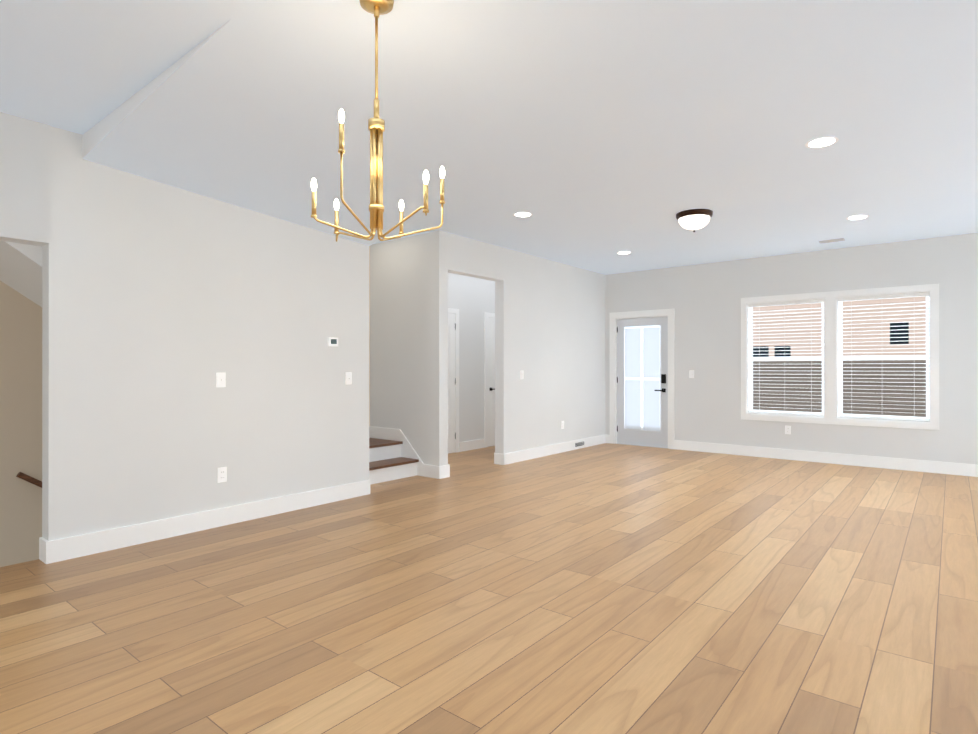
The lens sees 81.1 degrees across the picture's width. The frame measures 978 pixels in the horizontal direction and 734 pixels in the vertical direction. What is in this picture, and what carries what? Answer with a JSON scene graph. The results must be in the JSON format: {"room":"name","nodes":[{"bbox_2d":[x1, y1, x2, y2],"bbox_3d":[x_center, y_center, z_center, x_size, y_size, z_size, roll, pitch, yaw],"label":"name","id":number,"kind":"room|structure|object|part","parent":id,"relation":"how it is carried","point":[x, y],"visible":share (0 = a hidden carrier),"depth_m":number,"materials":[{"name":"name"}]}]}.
{"room":"empty living room","nodes":[
{"label":"empty living room","id":0,"kind":"room"},
{"bbox_2d":[0,246,494,566],"bbox_3d":[-2.452,1.334,6.073,0.140,5.830,11.170,0,0,39],"label":"wall","id":1,"kind":"structure","parent":0,"point":[20,411],"depth_m":4.51,"materials":[{"name":"beige paint"}]},
{"bbox_2d":[16,472,41,487],"bbox_3d":[-2.935,1.628,5.292,0.092,1.635,2.274,0,0,39],"label":"handrail","id":2,"kind":"object","parent":1,"relation":"attached to","point":[28,478],"visible":0.04,"depth_m":4.45,"materials":[{"name":"brown wood"}]},
{"bbox_2d":[448,313,455,452],"bbox_3d":[-0.750,0.233,8.049,0.015,2.022,0.813,0,0,39],"label":"door","id":3,"kind":"structure","parent":1,"relation":"in","point":[451,382],"depth_m":8.30,"materials":[{"name":"white wood"}]},
{"bbox_2d":[448,308,458,452],"bbox_3d":[-0.751,0.200,8.049,0.018,2.105,0.970,0,0,39],"label":"door frame","id":4,"kind":"structure","parent":1,"relation":"attached to","point":[454,311],"depth_m":8.38,"materials":[{"name":"white wood"}]},
{"bbox_2d":[459,439,483,451],"bbox_3d":[-0.257,1.183,8.658,0.016,0.140,0.570,0,0,39],"label":"baseboard","id":5,"kind":"structure","parent":1,"relation":"attached to","point":[471,445],"depth_m":8.62,"materials":[{"name":"white wood"}]},
{"bbox_2d":[484,312,494,447],"bbox_3d":[0.238,0.201,9.268,0.018,2.105,0.970,0,0,39],"label":"door frame","id":6,"kind":"structure","parent":1,"relation":"attached to","point":[487,315],"depth_m":8.91,"materials":[{"name":"white wood"}]},
{"bbox_2d":[488,317,494,445],"bbox_3d":[0.239,0.235,9.268,0.015,2.022,0.813,0,0,39],"label":"door","id":7,"kind":"structure","parent":1,"relation":"in","point":[491,381],"depth_m":9.02,"materials":[{"name":"white wood"}]},
{"bbox_2d":[0,112,604,540],"bbox_3d":[-1.578,-0.142,5.238,0.152,2.780,10.970,0,0,39],"label":"wall","id":8,"kind":"structure","parent":0,"point":[163,304],"depth_m":4.46,"materials":[{"name":"paint"}]},
{"bbox_2d":[39,480,369,563],"bbox_3d":[-1.987,1.177,4.617,0.016,0.140,2.586,0,0,39],"label":"baseboard","id":9,"kind":"structure","parent":8,"relation":"attached to","point":[58,550],"depth_m":4.27,"materials":[{"name":"white wood"}]},
{"bbox_2d":[216,373,225,386],"bbox_3d":[-2.101,0.101,4.484,0.009,0.115,0.070,0,0,39],"label":"light switch","id":10,"kind":"object","parent":8,"relation":"attached to","point":[220,379],"visible":1,"depth_m":4.48,"materials":[{"name":"white plastic"}]},
{"bbox_2d":[218,467,226,482],"bbox_3d":[-2.095,0.846,4.490,0.008,0.115,0.070,0,0,39],"label":"outlet","id":11,"kind":"object","parent":8,"relation":"attached to","point":[222,474],"visible":1,"depth_m":4.49,"materials":[{"name":"white plastic"}]},
{"bbox_2d":[328,337,337,345],"bbox_3d":[-1.442,-0.232,5.288,0.020,0.080,0.100,0,0,39],"label":"thermostat","id":12,"kind":"object","parent":8,"relation":"attached to","point":[332,341],"visible":0.96,"depth_m":5.27,"materials":[{"name":"white plastic"}]},
{"bbox_2d":[345,372,351,383],"bbox_3d":[-1.333,0.108,5.431,0.009,0.115,0.070,0,0,39],"label":"light switch","id":13,"kind":"object","parent":8,"relation":"attached to","point":[348,377],"visible":1,"depth_m":5.42,"materials":[{"name":"white plastic"}]},
{"bbox_2d":[520,371,523,378],"bbox_3d":[0.440,0.105,7.618,0.009,0.115,0.070,0,0,39],"label":"light switch","id":14,"kind":"object","parent":8,"relation":"attached to","point":[521,374],"visible":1,"depth_m":7.61,"materials":[{"name":"white plastic"}]},
{"bbox_2d":[499,434,609,464],"bbox_3d":[1.059,1.183,8.372,0.060,0.140,2.776,0,0,39],"label":"baseboard","id":15,"kind":"structure","parent":8,"relation":"attached to","point":[513,457],"depth_m":8.10,"materials":[{"name":"white wood"}]},
{"bbox_2d":[575,441,584,447],"bbox_3d":[1.392,1.183,8.769,0.005,0.080,0.300,0,0,39],"label":"air vent register","id":16,"kind":"object","parent":15,"relation":"attached to","point":[580,444],"visible":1,"depth_m":8.77,"materials":[{"name":"white metal"}]},
{"bbox_2d":[82,18,537,245],"bbox_3d":[-1.155,-1.364,4.073,2.000,0.339,2.390,0,0,39],"label":"ceiling soffit","id":17,"kind":"structure","parent":0,"point":[235,112],"depth_m":3.71,"materials":[{"name":"paint"}]},
{"bbox_2d":[370,232,429,464],"bbox_3d":[-1.087,1.360,6.916,1.200,5.780,0.140,0,0,39],"label":"wall","id":18,"kind":"structure","parent":0,"point":[400,333],"depth_m":6.78,"materials":[{"name":"paint"}]},
{"bbox_2d":[369,426,437,479],"bbox_3d":[-1.334,0.994,6.390,1.200,0.510,0.990,0,0,39],"label":"skirt","id":19,"kind":"object","parent":18,"relation":"attached to","point":[423,469],"visible":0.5,"depth_m":6.73,"materials":[{"name":"white wood"}]},
{"bbox_2d":[389,227,419,236],"bbox_3d":[-2.566,-1.608,4.985,1.340,0.050,5.010,0,0,39],"label":"ceiling","id":20,"kind":"structure","parent":0,"point":[409,229],"depth_m":6.62,"materials":[{"name":"paint"}]},
{"bbox_2d":[0,443,977,733],"bbox_3d":[0.515,1.270,3.668,7.700,0.050,11.170,0,0,39],"label":"floor","id":21,"kind":"structure","parent":0,"point":[612,589],"depth_m":2.91,"materials":[{"name":"brown wood"}]},
{"bbox_2d":[369,438,418,484],"bbox_3d":[-1.455,1.065,6.488,0.888,0.370,0.990,0,0,39],"label":"staircase","id":22,"kind":"structure","parent":21,"relation":"on","point":[387,462],"depth_m":6.46,"materials":[{"name":"white wood"}]},
{"bbox_2d":[0,241,42,306],"bbox_3d":[-2.685,-0.083,4.835,1.056,2.520,3.120,0,0,39],"label":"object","id":23,"kind":"object","parent":22,"relation":"attached to","point":[20,268],"visible":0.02,"depth_m":3.92,"materials":[{"name":"paint"}]},
{"bbox_2d":[0,0,977,274],"bbox_3d":[0.515,-1.560,3.672,7.700,0.050,11.170,0,0,39],"label":"ceiling","id":24,"kind":"structure","parent":0,"point":[634,126],"depth_m":3.23,"materials":[{"name":"paint"}]},
{"bbox_2d":[311,0,444,241],"bbox_3d":[-0.475,-1.036,2.378,0.653,1.000,0.540,0,0,39],"label":"chandelier","id":25,"kind":"object","parent":24,"relation":"hanging from","point":[376,123],"visible":1,"depth_m":2.37,"materials":[{"name":"gold metal"}]},
{"bbox_2d":[513,212,532,216],"bbox_3d":[0.339,-1.528,5.726,0.196,0.007,0.196,0,0,39],"label":"recessed light","id":26,"kind":"object","parent":24,"relation":"in","point":[522,214],"visible":0.96,"depth_m":5.71,"materials":[{"name":"white"}]},
{"bbox_2d":[617,251,631,253],"bbox_3d":[1.804,-1.525,7.628,0.196,0.007,0.196,0,0,39],"label":"recessed light","id":27,"kind":"object","parent":24,"relation":"in","point":[624,252],"visible":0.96,"depth_m":7.60,"materials":[{"name":"white"}]},
{"bbox_2d":[676,209,712,231],"bbox_3d":[2.048,-1.439,5.706,0.350,0.184,0.350,0,0,39],"label":"flush-mount ceiling light","id":28,"kind":"object","parent":24,"relation":"attached to","point":[693,219],"visible":1,"depth_m":5.60,"materials":[{"name":"white glass"}]},
{"bbox_2d":[805,136,837,147],"bbox_3d":[2.266,-1.530,3.894,0.196,0.007,0.196,0,0,39],"label":"recessed light","id":29,"kind":"object","parent":24,"relation":"in","point":[820,142],"visible":1,"depth_m":3.89,"materials":[{"name":"white"}]},
{"bbox_2d":[819,238,844,243],"bbox_3d":[4.141,-1.524,6.906,0.260,0.012,0.120,0,0,39],"label":"ceiling vent","id":30,"kind":"object","parent":24,"relation":"in","point":[832,240],"visible":1,"depth_m":6.88,"materials":[{"name":"white metal"}]},
{"bbox_2d":[846,215,868,219],"bbox_3d":[3.762,-1.528,5.835,0.196,0.007,0.196,0,0,39],"label":"recessed light","id":31,"kind":"object","parent":24,"relation":"in","point":[856,217],"visible":1,"depth_m":5.83,"materials":[{"name":"white"}]},
{"bbox_2d":[605,233,977,463],"bbox_3d":[3.935,-0.138,7.920,7.740,2.780,0.140,0,0,39],"label":"wall","id":32,"kind":"structure","parent":0,"point":[703,301],"depth_m":7.66,"materials":[{"name":"paint"}]},
{"bbox_2d":[610,308,673,448],"bbox_3d":[2.449,0.181,9.112,1.080,2.145,0.158,0,0,39],"label":"door frame","id":33,"kind":"structure","parent":32,"relation":"attached to","point":[616,316],"depth_m":9.09,"materials":[{"name":"white wood"}]},
{"bbox_2d":[617,317,667,447],"bbox_3d":[2.425,0.236,9.086,0.864,2.024,0.106,0,0,39],"label":"back door","id":34,"kind":"structure","parent":32,"relation":"in","point":[642,367],"depth_m":9.09,"materials":[{"name":"white paint"}]},
{"bbox_3d":[2.657,0.253,8.870,0.159,0.280,0.062,0,0,39],"label":"back door handle","id":35,"kind":"part","parent":34,"relation":"part of","materials":[{"name":"black metal"}]},
{"bbox_2d":[689,370,693,377],"bbox_3d":[3.033,0.108,8.554,0.070,0.115,0.009,0,0,39],"label":"light switch","id":36,"kind":"object","parent":32,"relation":"attached to","point":[691,373],"visible":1,"depth_m":8.55,"materials":[{"name":"white plastic"}]},
{"bbox_2d":[785,426,790,433],"bbox_3d":[4.043,0.852,7.735,0.070,0.115,0.008,0,0,39],"label":"outlet","id":37,"kind":"object","parent":32,"relation":"attached to","point":[787,429],"visible":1,"depth_m":7.73,"materials":[{"name":"white plastic"}]},
{"bbox_2d":[674,440,977,476],"bbox_3d":[4.765,1.181,7.145,4.995,0.140,0.016,0,0,39],"label":"baseboard","id":38,"kind":"structure","parent":32,"relation":"attached to","point":[963,469],"depth_m":7.36,"materials":[{"name":"white wood"}]},
{"bbox_2d":[741,284,938,429],"bbox_3d":[4.477,-0.119,7.469,2.210,1.720,0.158,0,0,39],"label":"window","id":39,"kind":"structure","parent":32,"relation":"in","point":[830,297],"depth_m":7.40,"materials":[{"name":"white"}]},
{"bbox_2d":[748,299,823,416],"bbox_3d":[4.040,-0.119,7.801,0.933,1.540,0.052,0,0,39],"label":"window blind","id":40,"kind":"object","parent":39,"relation":"attached to","point":[759,305],"visible":0.85,"depth_m":7.78,"materials":[{"name":"white plastic"}]},
{"bbox_3d":[4.076,-0.118,7.844,0.941,1.546,0.050,0,0,39],"label":"window sash","id":41,"kind":"part","parent":39,"relation":"part of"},
{"bbox_2d":[838,292,929,421],"bbox_3d":[4.891,-0.120,7.112,0.933,1.540,0.052,0,0,39],"label":"window blind","id":42,"kind":"object","parent":39,"relation":"attached to","point":[851,299],"visible":0.98,"depth_m":7.09,"materials":[{"name":"white plastic"}]},
{"bbox_3d":[4.926,-0.119,7.155,0.941,1.546,0.050,0,0,39],"label":"window sash","id":43,"kind":"part","parent":39,"relation":"part of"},
{"label":"outside","id":44,"kind":"structure","parent":0,"visible":0},
{"bbox_3d":[9.544,1.809,12.504,20.000,0.100,13.950,0,0,39],"label":"ground","id":45,"kind":"structure","parent":44,"visible":0},
{"bbox_2d":[753,359,925,416],"bbox_3d":[6.789,0.814,9.106,20.000,1.880,0.100,0,0,39],"label":"fence","id":46,"kind":"object","parent":45,"relation":"on","point":[915,375],"depth_m":9.58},
{"bbox_2d":[753,296,925,356],"bbox_3d":[9.623,-2.991,12.608,20.000,9.500,0.300,0,0,39],"label":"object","id":47,"kind":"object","parent":45,"relation":"on","point":[847,328],"depth_m":13.31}
]}

